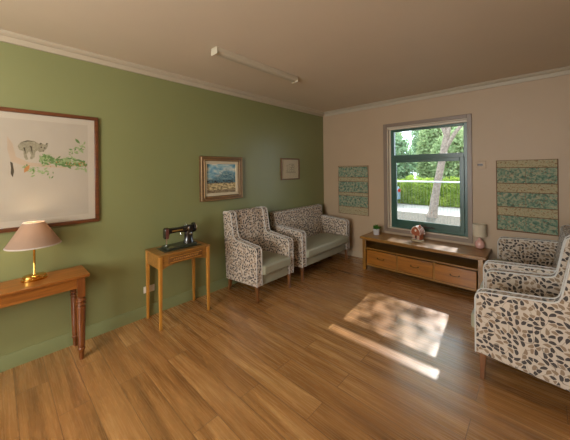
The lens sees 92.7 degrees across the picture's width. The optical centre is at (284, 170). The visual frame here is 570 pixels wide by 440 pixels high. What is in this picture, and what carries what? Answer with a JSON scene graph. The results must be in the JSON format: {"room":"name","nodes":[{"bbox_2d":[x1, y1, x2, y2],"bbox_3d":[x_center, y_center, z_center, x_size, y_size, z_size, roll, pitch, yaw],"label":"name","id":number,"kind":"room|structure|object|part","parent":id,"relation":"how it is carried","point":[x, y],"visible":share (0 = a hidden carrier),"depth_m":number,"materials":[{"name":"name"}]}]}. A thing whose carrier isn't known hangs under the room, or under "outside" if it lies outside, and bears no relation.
{"room":"living room","nodes":[
{"label":"living room","id":0,"kind":"room"},
{"bbox_2d":[0,41,323,356],"bbox_3d":[-1.733,0.239,2.963,0.200,2.760,7.550,-1,0,43],"label":"wall","id":1,"kind":"structure","parent":0,"point":[153,133],"depth_m":2.97,"materials":[{"name":"green paint"}]},
{"bbox_2d":[0,107,98,232],"bbox_3d":[-2.300,-0.007,2.196,0.024,1.021,1.340,-1,0,43],"label":"framed print","id":2,"kind":"object","parent":1,"relation":"attached to","point":[48,172],"visible":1,"depth_m":2.41,"materials":[{"name":"beige paper"}]},
{"bbox_2d":[0,278,237,372],"bbox_3d":[-1.641,1.558,2.889,0.014,0.120,7.149,-1,0,43],"label":"baseboard","id":3,"kind":"structure","parent":1,"relation":"attached to","point":[25,355],"depth_m":2.69,"materials":[{"name":"green paint"}]},
{"bbox_2d":[144,284,154,292],"bbox_3d":[-1.514,1.317,3.029,0.012,0.072,0.116,-1,0,43],"label":"power outlet","id":4,"kind":"object","parent":1,"relation":"attached to","point":[152,287],"visible":0.74,"depth_m":3.04,"materials":[{"name":"white plastic"}]},
{"bbox_2d":[0,29,323,116],"bbox_3d":[-1.655,-1.101,2.876,0.054,0.082,7.149,-1,0,43],"label":"trim","id":5,"kind":"structure","parent":1,"relation":"attached to","point":[6,36],"depth_m":2.88,"materials":[{"name":"paint"}]},
{"bbox_2d":[199,156,242,201],"bbox_3d":[-0.857,0.104,3.716,0.050,0.590,0.668,-1,0,43],"label":"framed landscape","id":6,"kind":"object","parent":1,"relation":"attached to","point":[220,178],"visible":1,"depth_m":3.70,"materials":[{"name":"brown wood"}]},
{"bbox_2d":[280,158,299,179],"bbox_3d":[0.096,-0.029,4.755,0.022,0.375,0.480,-1,0,43],"label":"framed drawing","id":7,"kind":"object","parent":1,"relation":"attached to","point":[290,168],"visible":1,"depth_m":4.76,"materials":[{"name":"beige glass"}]},
{"bbox_2d":[0,253,569,439],"bbox_3d":[-0.331,1.664,1.664,4.000,0.120,7.550,-1,0,43],"label":"floor","id":8,"kind":"structure","parent":0,"point":[348,351],"depth_m":2.11,"materials":[{"name":"wood"}]},
{"bbox_2d":[0,265,89,359],"bbox_3d":[-2.261,1.261,1.984,0.342,0.728,1.325,-1,0,43],"label":"console table","id":9,"kind":"object","parent":8,"relation":"on","point":[12,292],"visible":1,"depth_m":2.28,"materials":[{"name":"brown wood"}]},
{"bbox_2d":[3,221,61,282],"bbox_3d":[-2.062,0.658,2.234,0.354,0.471,0.354,-1,0,43],"label":"table lamp","id":10,"kind":"object","parent":9,"relation":"on","point":[32,235],"visible":1,"depth_m":2.17,"materials":[{"name":"beige fabric"}]},
{"bbox_3d":[-2.064,0.517,2.234,0.350,0.183,0.350,-1,0,43],"label":"lamp shade","id":11,"kind":"part","parent":10,"relation":"part of","materials":[{"name":"fabric"}]},
{"bbox_3d":[-2.063,0.608,2.234,0.354,0.010,0.354,-1,0,43],"label":"shade trim","id":12,"kind":"part","parent":10,"relation":"part of","materials":[{"name":"beige fabric"}]},
{"bbox_3d":[-2.062,0.702,2.234,0.024,0.316,0.024,-1,0,43],"label":"stem","id":13,"kind":"part","parent":10,"relation":"part of","materials":[{"name":"gold metal"}]},
{"bbox_3d":[-1.945,1.271,2.517,0.074,0.702,0.074,-1,0,43],"label":"leg","id":14,"kind":"part","parent":9,"relation":"part of","materials":[{"name":"brown wood"}]},
{"bbox_3d":[-1.753,1.269,2.337,0.074,0.702,0.074,-1,0,43],"label":"leg","id":15,"kind":"part","parent":9,"relation":"part of","materials":[{"name":"brown wood"}]},
{"bbox_2d":[145,240,209,330],"bbox_3d":[-1.196,1.233,3.059,0.378,0.761,0.580,-1,0,43],"label":"table","id":16,"kind":"object","parent":8,"relation":"on","point":[160,258],"visible":0.88,"depth_m":2.96,"materials":[{"name":"brown wood"}]},
{"bbox_3d":[-1.501,1.249,2.978,0.036,0.736,0.036,-1,0,43],"label":"leg","id":17,"kind":"part","parent":16,"relation":"part of","materials":[{"name":"brown wood"}]},
{"bbox_3d":[-1.383,0.945,2.864,0.293,0.131,0.018,-1,0,43],"label":"panel","id":18,"kind":"part","parent":16,"relation":"part of","materials":[{"name":"brown wood"}]},
{"bbox_3d":[-1.259,1.246,2.751,0.036,0.736,0.036,-1,0,43],"label":"leg","id":19,"kind":"part","parent":16,"relation":"part of","materials":[{"name":"brown wood"}]},
{"bbox_3d":[-1.192,0.855,3.066,0.225,0.005,0.420,-1,0,43],"label":"inset bed panel","id":20,"kind":"part","parent":16,"relation":"part of","materials":[{"name":"brown wood"}]},
{"bbox_2d":[161,222,196,249],"bbox_3d":[-1.186,0.726,3.078,0.194,0.252,0.367,-1,0,40],"label":"sewing machine","id":21,"kind":"object","parent":16,"relation":"on","point":[188,230],"visible":1,"depth_m":3.07,"materials":[{"name":"black metal"}]},
{"bbox_3d":[-1.272,0.687,2.939,0.004,0.106,0.030,-1,0,43],"label":"plate","id":22,"kind":"part","parent":21,"relation":"part of","materials":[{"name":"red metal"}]},
{"bbox_3d":[-1.069,0.927,2.937,0.010,0.072,0.380,-1,0,43],"label":"drawer","id":23,"kind":"part","parent":16,"relation":"part of","materials":[{"name":"brown wood"}]},
{"bbox_3d":[-1.064,0.927,2.932,0.008,0.060,0.360,-1,0,43],"label":"carved moulding","id":24,"kind":"part","parent":16,"relation":"part of","materials":[{"name":"brown wood"}]},
{"bbox_3d":[-1.134,1.245,3.369,0.036,0.736,0.036,-1,0,43],"label":"leg","id":25,"kind":"part","parent":16,"relation":"part of","materials":[{"name":"brown wood"}]},
{"bbox_3d":[-0.893,1.242,3.142,0.036,0.736,0.036,-1,0,43],"label":"leg","id":26,"kind":"part","parent":16,"relation":"part of","materials":[{"name":"brown wood"}]},
{"bbox_2d":[223,206,293,302],"bbox_3d":[-0.351,1.072,3.705,0.740,1.063,0.663,-1,0,43],"label":"armchair","id":27,"kind":"object","parent":8,"relation":"on","point":[256,255],"visible":1,"depth_m":3.62,"materials":[{"name":"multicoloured fabric"}]},
{"bbox_3d":[-0.741,1.529,3.680,0.065,0.158,0.044,-1,0,43],"label":"leg","id":28,"kind":"part","parent":27,"relation":"part of","materials":[{"name":"brown wood"}]},
{"bbox_3d":[-0.536,0.993,3.877,0.224,0.886,0.488,-1,0,43],"label":"backrest","id":29,"kind":"part","parent":27,"relation":"part of","materials":[{"name":"beige fabric"}]},
{"bbox_3d":[-0.337,1.504,3.301,0.044,0.200,0.044,-1,0,43],"label":"leg","id":30,"kind":"part","parent":27,"relation":"part of","materials":[{"name":"brown wood"}]},
{"bbox_3d":[-0.333,1.343,3.690,0.572,0.131,0.482,-1,0,43],"label":"seat","id":31,"kind":"part","parent":27,"relation":"part of","materials":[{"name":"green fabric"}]},
{"bbox_2d":[262,251,290,274],"bbox_3d":[-0.277,1.205,3.636,0.540,0.134,0.478,-1,0,43],"label":"seat cushion","id":32,"kind":"object","parent":27,"relation":"on","point":[272,261],"depth_m":3.52,"materials":[{"name":"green fabric"}]},
{"bbox_3d":[0.057,1.500,3.721,0.044,0.200,0.044,-1,0,43],"label":"leg","id":33,"kind":"part","parent":27,"relation":"part of","materials":[{"name":"brown wood"}]},
{"bbox_2d":[270,204,348,280],"bbox_3d":[0.458,1.121,4.578,0.735,0.948,1.313,-1,0,43],"label":"loveseat","id":34,"kind":"object","parent":8,"relation":"on","point":[316,236],"visible":0.85,"depth_m":4.52,"materials":[{"name":"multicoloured fabric"}]},
{"bbox_3d":[0.060,1.149,4.113,0.590,0.589,0.088,-1,0,43],"label":"arm","id":35,"kind":"part","parent":34,"relation":"part of","materials":[{"name":"beige fabric"}]},
{"bbox_3d":[0.262,1.041,4.761,0.200,0.772,1.270,-1,0,43],"label":"backrest","id":36,"kind":"part","parent":34,"relation":"part of","materials":[{"name":"beige fabric"}]},
{"bbox_3d":[0.248,1.497,3.939,0.044,0.200,0.044,-1,0,43],"label":"leg","id":37,"kind":"part","parent":34,"relation":"part of","materials":[{"name":"brown wood"}]},
{"bbox_3d":[0.474,1.334,4.565,0.572,0.131,1.132,-1,0,43],"label":"seat","id":38,"kind":"part","parent":34,"relation":"part of","materials":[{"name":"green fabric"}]},
{"bbox_2d":[306,233,347,257],"bbox_3d":[0.530,1.196,4.511,0.540,0.134,1.128,-1,0,43],"label":"seat cushion","id":39,"kind":"object","parent":34,"relation":"on","point":[316,243],"depth_m":4.41,"materials":[{"name":"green fabric"}]},
{"bbox_3d":[0.896,1.140,5.005,0.590,0.589,0.088,-1,0,43],"label":"arm","id":40,"kind":"part","parent":34,"relation":"part of","materials":[{"name":"beige fabric"}]},
{"bbox_3d":[1.086,1.488,4.833,0.044,0.200,0.044,-1,0,43],"label":"leg","id":41,"kind":"part","parent":34,"relation":"part of","materials":[{"name":"brown wood"}]},
{"bbox_2d":[360,231,491,291],"bbox_3d":[1.984,1.315,4.010,1.660,0.527,0.502,-1,0,43],"label":"tv stand","id":42,"kind":"object","parent":8,"relation":"on","point":[453,264],"visible":0.89,"depth_m":3.81,"materials":[{"name":"brown wood"}]},
{"bbox_3d":[1.290,1.341,4.392,0.055,0.490,0.051,-1,0,43],"label":"corner post","id":43,"kind":"part","parent":42,"relation":"part of","materials":[{"name":"brown wood"}]},
{"bbox_3d":[1.428,1.304,4.540,0.026,0.420,0.354,-1,0,43],"label":"panel","id":44,"kind":"part","parent":42,"relation":"part of","materials":[{"name":"brown wood"}]},
{"bbox_2d":[373,224,380,234],"bbox_3d":[1.513,0.970,4.494,0.128,0.171,0.153,-1,0,43],"label":"potted plant","id":45,"kind":"object","parent":42,"relation":"on","point":[376,228],"visible":1,"depth_m":4.46,"materials":[{"name":"green plant"}]},
{"bbox_3d":[1.508,1.007,4.490,0.097,0.098,0.097,-1,0,43],"label":"pot","id":46,"kind":"part","parent":45,"relation":"part of","materials":[{"name":"grey ceramic"}]},
{"bbox_3d":[1.482,1.367,4.194,0.469,0.217,0.020,-1,0,43],"label":"drawer","id":47,"kind":"part","parent":42,"relation":"part of","materials":[{"name":"brown wood"}]},
{"bbox_3d":[1.841,1.363,3.857,0.469,0.217,0.020,-1,0,43],"label":"drawer","id":48,"kind":"part","parent":42,"relation":"part of","materials":[{"name":"brown wood"}]},
{"bbox_2d":[410,225,424,241],"bbox_3d":[1.991,0.931,4.078,0.139,0.237,0.197,-1,0,-29],"label":"house ornament","id":49,"kind":"object","parent":42,"relation":"on","point":[417,232],"visible":1,"depth_m":4.04,"materials":[{"name":"plastic"}]},
{"bbox_2d":[366,242,477,270],"bbox_3d":[1.987,1.233,4.014,1.478,0.020,0.427,-1,0,43],"label":"shelf","id":50,"kind":"object","parent":42,"relation":"attached to","point":[466,263],"depth_m":3.91,"materials":[{"name":"brown wood"}]},
{"bbox_3d":[1.988,1.488,4.012,1.478,0.030,0.428,-1,0,43],"label":"rail","id":51,"kind":"part","parent":42,"relation":"part of","materials":[{"name":"brown wood"}]},
{"bbox_3d":[1.841,1.099,3.860,1.478,0.020,0.016,-1,0,43],"label":"rail","id":52,"kind":"part","parent":42,"relation":"part of","materials":[{"name":"brown wood"}]},
{"bbox_2d":[360,231,491,260],"bbox_3d":[1.982,1.069,4.010,1.660,0.036,0.502,-1,0,43],"label":"countertop","id":53,"kind":"structure","parent":42,"relation":"on","point":[462,250],"depth_m":3.81,"materials":[{"name":"brown wood"}]},
{"bbox_3d":[2.137,1.296,4.173,1.478,0.420,0.012,-1,0,43],"label":"panel","id":54,"kind":"part","parent":42,"relation":"part of","materials":[{"name":"brown wood"}]},
{"bbox_3d":[2.201,1.359,3.520,0.469,0.217,0.020,-1,0,43],"label":"drawer","id":55,"kind":"part","parent":42,"relation":"part of","materials":[{"name":"brown wood"}]},
{"bbox_2d":[473,223,486,248],"bbox_3d":[2.617,0.881,3.655,0.156,0.324,0.156,-1,0,-25],"label":"lamp","id":56,"kind":"object","parent":42,"relation":"on","point":[479,229],"visible":1,"depth_m":3.61,"materials":[{"name":"beige fabric"}]},
{"bbox_3d":[2.616,0.799,3.655,0.156,0.160,0.156,-1,0,43],"label":"lamp shade","id":57,"kind":"part","parent":56,"relation":"part of","materials":[{"name":"beige fabric"}]},
{"bbox_3d":[2.410,1.328,3.342,0.055,0.490,0.051,-1,0,43],"label":"corner post","id":58,"kind":"part","parent":42,"relation":"part of","materials":[{"name":"brown wood"}]},
{"bbox_2d":[471,235,569,391],"bbox_3d":[1.912,1.047,2.091,0.740,1.063,0.663,-1,0,43],"label":"armchair","id":59,"kind":"object","parent":8,"relation":"on","point":[520,320],"visible":1,"depth_m":1.92,"materials":[{"name":"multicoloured fabric"}]},
{"bbox_2d":[471,309,474,327],"bbox_3d":[1.841,1.182,2.159,0.540,0.134,0.478,-1,0,43],"label":"seat cushion","id":60,"kind":"object","parent":59,"relation":"on","point":[472,314],"depth_m":2.16,"materials":[{"name":"beige fabric"}]},
{"bbox_3d":[1.513,1.483,2.074,0.044,0.200,0.044,-1,0,43],"label":"leg","id":61,"kind":"part","parent":59,"relation":"part of","materials":[{"name":"brown wood"}]},
{"bbox_2d":[480,225,569,287],"bbox_3d":[2.573,1.098,2.842,0.735,0.948,1.313,-1,0,43],"label":"loveseat","id":62,"kind":"object","parent":8,"relation":"on","point":[514,253],"visible":0.39,"depth_m":3.19,"materials":[{"name":"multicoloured fabric"}]},
{"bbox_3d":[2.135,1.126,2.416,0.590,0.589,0.088,-1,0,43],"label":"arm","id":63,"kind":"part","parent":62,"relation":"part of","materials":[{"name":"beige fabric"}]},
{"bbox_3d":[2.971,1.117,3.307,0.590,0.589,0.088,-1,0,43],"label":"arm","id":64,"kind":"part","parent":62,"relation":"part of","materials":[{"name":"beige fabric"}]},
{"bbox_3d":[2.767,1.014,2.660,0.200,0.772,1.270,-1,0,43],"label":"backrest","id":65,"kind":"part","parent":62,"relation":"part of","materials":[{"name":"beige fabric"}]},
{"bbox_2d":[0,0,569,111],"bbox_3d":[-0.363,-1.231,1.664,4.000,0.150,7.550,-1,0,43],"label":"ceiling","id":66,"kind":"structure","parent":0,"point":[342,54],"depth_m":2.38,"materials":[{"name":"paint"}]},
{"bbox_2d":[211,46,297,83],"bbox_3d":[-0.270,-1.123,2.969,0.100,0.066,1.160,-1,0,43],"label":"light","id":67,"kind":"object","parent":66,"relation":"attached to","point":[217,51],"visible":1,"depth_m":2.84,"materials":[{"name":"plastic"}]},
{"bbox_2d":[410,130,421,177],"bbox_3d":[12.806,-2.117,24.279,2.767,7.618,3.118,-1,0,-18],"label":"tree","id":68,"kind":"object","parent":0,"point":[416,137],"visible":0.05,"depth_m":24.49,"materials":[{"name":"green plant"}]},
{"bbox_2d":[323,74,569,259],"bbox_3d":[2.166,0.196,4.345,3.600,2.760,0.200,-1,0,43],"label":"wall","id":69,"kind":"structure","parent":0,"point":[530,120],"depth_m":3.70,"materials":[{"name":"beige paint"}]},
{"bbox_2d":[339,249,362,257],"bbox_3d":[2.107,1.527,4.267,3.568,0.100,0.014,-1,0,43],"label":"baseboard","id":70,"kind":"structure","parent":69,"relation":"attached to","point":[350,252],"depth_m":5.03,"materials":[{"name":"beige paint"}]},
{"bbox_2d":[338,165,368,215],"bbox_3d":[1.257,0.362,5.042,0.619,0.907,0.028,-1,0,43],"label":"wall hanging","id":71,"kind":"object","parent":69,"relation":"attached to","point":[353,185],"visible":1,"depth_m":5.02},
{"bbox_2d":[383,114,472,243],"bbox_3d":[2.212,0.115,4.280,1.258,1.810,0.222,-1,0,43],"label":"window","id":72,"kind":"structure","parent":69,"relation":"in","point":[390,159],"depth_m":4.13,"materials":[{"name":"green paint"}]},
{"bbox_3d":[2.166,-0.701,4.225,1.124,0.030,0.030,-1,0,43],"label":"blind rail","id":73,"kind":"part","parent":72,"relation":"part of","materials":[{"name":"paint"}]},
{"bbox_3d":[2.195,0.348,4.224,1.010,1.085,0.030,-1,0,43],"label":"awning sash","id":74,"kind":"part","parent":72,"relation":"part of","materials":[{"name":"clear glass"}]},
{"bbox_2d":[324,66,569,116],"bbox_3d":[2.064,-1.141,4.252,3.488,0.082,0.054,-1,0,43],"label":"trim","id":75,"kind":"structure","parent":69,"relation":"attached to","point":[561,71],"depth_m":3.83,"materials":[{"name":"paint"}]},
{"bbox_2d":[477,161,485,168],"bbox_3d":[2.682,-0.080,3.708,0.100,0.100,0.020,-1,0,43],"label":"switch panel","id":76,"kind":"object","parent":69,"relation":"attached to","point":[480,164],"visible":1,"depth_m":3.70,"materials":[{"name":"beige paint"}]},
{"bbox_2d":[496,159,558,236],"bbox_3d":[3.010,0.323,3.399,0.584,0.917,0.028,-1,0,43],"label":"wall hanging","id":77,"kind":"object","parent":69,"relation":"attached to","point":[527,191],"visible":0.99,"depth_m":3.38},
{"bbox_2d":[480,258,523,287],"bbox_3d":[2.502,1.175,2.909,0.540,0.134,1.128,-1,0,43],"label":"armrest","id":78,"kind":"object","parent":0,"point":[515,260],"depth_m":3.36,"materials":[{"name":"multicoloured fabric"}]},
{"label":"outside","id":79,"kind":"structure","parent":0,"visible":0},
{"bbox_2d":[397,211,459,225],"bbox_3d":[4.846,1.797,6.894,32.000,0.100,7.140,-1,0,43],"label":"gravel","id":80,"kind":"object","parent":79,"point":[450,220],"depth_m":9.91,"materials":[{"name":"grey gravel"}]},
{"bbox_2d":[397,180,459,224],"bbox_3d":[3.426,1.015,7.216,8.500,1.495,0.050,-1,0,43],"label":"wire fence","id":81,"kind":"object","parent":80,"relation":"on","point":[433,182],"visible":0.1,"depth_m":6.89,"materials":[{"name":"white metal"}]},
{"bbox_3d":[3.418,0.287,7.216,8.500,0.040,0.040,-1,0,43],"label":"rail","id":82,"kind":"part","parent":81,"relation":"part of","materials":[{"name":"white metal"}]},
{"bbox_2d":[426,126,462,217],"bbox_3d":[5.640,-1.878,9.877,5.660,7.358,3.100,-1,0,43],"label":"tree","id":83,"kind":"object","parent":80,"relation":"on","point":[447,140],"visible":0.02,"depth_m":9.93,"materials":[{"name":"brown plant"}]},
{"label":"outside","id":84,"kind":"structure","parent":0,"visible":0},
{"bbox_2d":[397,203,459,216],"bbox_3d":[23.732,1.589,27.046,32.000,0.101,48.100,-1,0,43],"label":"pavement","id":85,"kind":"structure","parent":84,"point":[416,208],"depth_m":12.12,"materials":[{"name":"concrete"}]},
{"bbox_2d":[397,187,400,199],"bbox_3d":[3.794,1.048,14.547,4.170,1.418,1.734,-1,0,43],"label":"parked car","id":86,"kind":"object","parent":85,"relation":"on","point":[398,189],"visible":0.06,"depth_m":13.51,"materials":[{"name":"blue paint"}]},
{"bbox_2d":[395,132,416,179],"bbox_3d":[6.580,-0.408,17.094,3.258,4.337,2.660,-1,0,43],"label":"tree","id":87,"kind":"object","parent":85,"relation":"on","point":[404,169],"visible":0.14,"depth_m":16.19,"materials":[{"name":"green plant"}]},
{"bbox_2d":[397,174,459,206],"bbox_3d":[7.507,0.942,13.391,11.085,1.551,1.101,-1,0,43],"label":"hedge","id":88,"kind":"object","parent":85,"relation":"on","point":[419,193],"visible":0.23,"depth_m":13.46,"materials":[{"name":"green plant"}]},
{"bbox_2d":[415,126,462,182],"bbox_3d":[11.116,-1.291,19.441,3.403,6.004,2.637,-1,0,43],"label":"tree","id":89,"kind":"object","parent":85,"relation":"on","point":[429,136],"visible":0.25,"depth_m":19.42,"materials":[{"name":"green plant"}]},
{"bbox_2d":[428,127,463,180],"bbox_3d":[9.744,-0.399,14.971,3.363,4.249,2.599,-1,0,43],"label":"tree","id":90,"kind":"object","parent":85,"relation":"on","point":[452,168],"visible":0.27,"depth_m":14.67,"materials":[{"name":"green plant"}]}
]}

